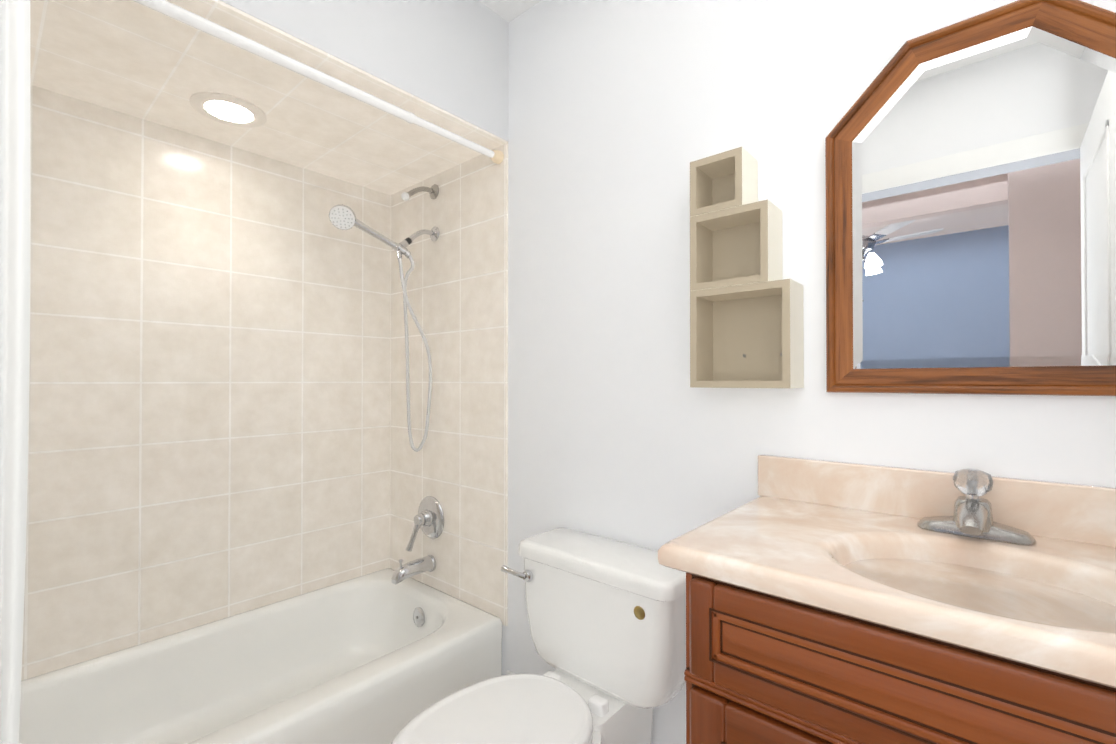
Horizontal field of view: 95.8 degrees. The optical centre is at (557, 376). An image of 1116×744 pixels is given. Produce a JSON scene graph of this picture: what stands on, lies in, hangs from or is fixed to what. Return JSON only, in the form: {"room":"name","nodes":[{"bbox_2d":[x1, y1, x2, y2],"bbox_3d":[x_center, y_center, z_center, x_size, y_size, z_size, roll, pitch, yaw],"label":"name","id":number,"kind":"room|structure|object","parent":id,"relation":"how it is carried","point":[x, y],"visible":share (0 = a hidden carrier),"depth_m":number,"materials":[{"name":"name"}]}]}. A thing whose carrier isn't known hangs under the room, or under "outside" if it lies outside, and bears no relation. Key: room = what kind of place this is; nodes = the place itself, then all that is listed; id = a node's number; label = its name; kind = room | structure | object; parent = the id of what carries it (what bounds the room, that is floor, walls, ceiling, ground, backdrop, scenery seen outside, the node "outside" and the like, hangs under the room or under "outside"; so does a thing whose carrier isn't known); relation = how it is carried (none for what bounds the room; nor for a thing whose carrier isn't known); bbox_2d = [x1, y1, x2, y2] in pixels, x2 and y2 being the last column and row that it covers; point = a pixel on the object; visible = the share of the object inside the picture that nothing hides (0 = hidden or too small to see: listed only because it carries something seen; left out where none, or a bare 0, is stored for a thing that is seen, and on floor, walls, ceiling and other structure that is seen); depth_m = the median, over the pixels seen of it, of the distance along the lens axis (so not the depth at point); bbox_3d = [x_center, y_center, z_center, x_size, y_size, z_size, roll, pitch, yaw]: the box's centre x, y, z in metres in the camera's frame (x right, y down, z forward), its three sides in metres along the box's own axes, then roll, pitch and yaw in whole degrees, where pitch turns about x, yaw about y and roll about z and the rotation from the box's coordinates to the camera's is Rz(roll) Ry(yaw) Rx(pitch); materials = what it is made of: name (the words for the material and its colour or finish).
{"room":"bathroom","nodes":[
{"label":"bathroom","id":0,"kind":"room"},
{"bbox_2d":[190,92,266,127],"bbox_3d":[-1.017,-0.819,1.560,0.200,0.009,0.200,0,-1,41],"label":"recessed light","id":1,"kind":"object","parent":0,"point":[227,109],"visible":1,"depth_m":1.54,"materials":[{"name":"beige"}]},
{"bbox_2d":[21,0,508,680],"bbox_3d":[-0.962,-0.021,1.532,0.910,2.467,1.380,0,-1,41],"label":"wall","id":2,"kind":"structure","parent":0,"point":[217,406],"depth_m":1.72,"materials":[{"name":"tile"}]},
{"bbox_2d":[329,184,439,451],"bbox_3d":[-0.666,-0.237,1.945,0.192,1.091,0.374,0,-1,41],"label":"shower","id":3,"kind":"object","parent":2,"relation":"attached to","point":[342,217],"visible":1,"depth_m":1.96,"materials":[{"name":"silver metal"}]},
{"bbox_2d":[391,496,443,584],"bbox_3d":[-0.571,0.640,1.990,0.172,0.305,0.170,0,-1,41],"label":"tub faucet","id":4,"kind":"object","parent":2,"relation":"attached to","point":[429,518],"visible":1,"depth_m":2.00,"materials":[{"name":"silver metal"}]},
{"bbox_2d":[133,0,503,163],"bbox_3d":[-0.663,-0.785,1.276,0.044,0.044,1.387,0,-1,41],"label":"shower rod","id":5,"kind":"object","parent":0,"point":[176,12],"visible":0.98,"depth_m":1.27,"materials":[{"name":"white metal"}]},
{"bbox_2d":[0,0,30,743],"bbox_3d":[-1.020,0.004,0.852,0.069,1.620,0.182,0,-1,41],"label":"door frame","id":6,"kind":"structure","parent":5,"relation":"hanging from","point":[15,174],"depth_m":0.91,"materials":[{"name":"white paint"}]},
{"bbox_2d":[478,0,541,22],"bbox_3d":[-1.206,-1.309,-0.164,5.640,0.080,4.540,0,-1,41],"label":"ceiling","id":7,"kind":"structure","parent":0,"point":[508,11],"depth_m":1.71,"materials":[{"name":"paint"}]},
{"bbox_2d":[509,0,1115,743],"bbox_3d":[0.213,-0.021,1.514,2.710,2.467,0.128,0,-1,41],"label":"wall","id":8,"kind":"structure","parent":0,"point":[612,103],"depth_m":1.37,"materials":[{"name":"paint"}]},
{"bbox_2d":[690,147,803,387],"bbox_3d":[0.437,-0.245,1.179,0.228,0.544,0.100,0,-1,41],"label":"shelves","id":9,"kind":"object","parent":8,"relation":"attached to","point":[746,315],"visible":1,"depth_m":1.21,"materials":[{"name":"beige wood"}]},
{"bbox_2d":[825,0,1115,395],"bbox_3d":[0.773,-0.317,0.937,0.497,0.700,0.026,0,-1,41],"label":"mirror","id":10,"kind":"object","parent":8,"relation":"attached to","point":[970,170],"visible":0.96,"depth_m":0.93,"materials":[{"name":"brown wood"}]},
{"bbox_3d":[-1.206,1.193,-0.186,5.640,0.130,4.540,0,-1,41],"label":"floor","id":11,"kind":"structure","parent":0,"visible":0},
{"bbox_2d":[19,568,501,743],"bbox_3d":[-0.927,0.992,1.490,0.748,0.300,1.385,0,-1,41],"label":"bathtub","id":12,"kind":"object","parent":11,"relation":"on","point":[378,657],"visible":0.98,"depth_m":1.61,"materials":[{"name":"white ceramic"}]},
{"bbox_2d":[391,528,685,743],"bbox_3d":[-0.045,0.804,1.179,0.521,0.670,0.695,0,-1,41],"label":"toilet","id":13,"kind":"object","parent":11,"relation":"on","point":[607,621],"visible":0.92,"depth_m":1.22,"materials":[{"name":"white ceramic"}]},
{"bbox_2d":[658,455,1115,743],"bbox_3d":[0.618,0.658,0.740,0.804,0.954,0.512,0,-1,41],"label":"bathroom vanity","id":14,"kind":"object","parent":11,"relation":"on","point":[830,602],"visible":1,"depth_m":0.72,"materials":[{"name":"brown wood"}]},
{"bbox_2d":[917,468,1035,544],"bbox_3d":[0.702,0.219,0.854,0.160,0.115,0.145,0,-1,41],"label":"sink faucet","id":15,"kind":"object","parent":14,"relation":"on","point":[972,516],"visible":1,"depth_m":0.86,"materials":[{"name":"silver metal"}]}
]}

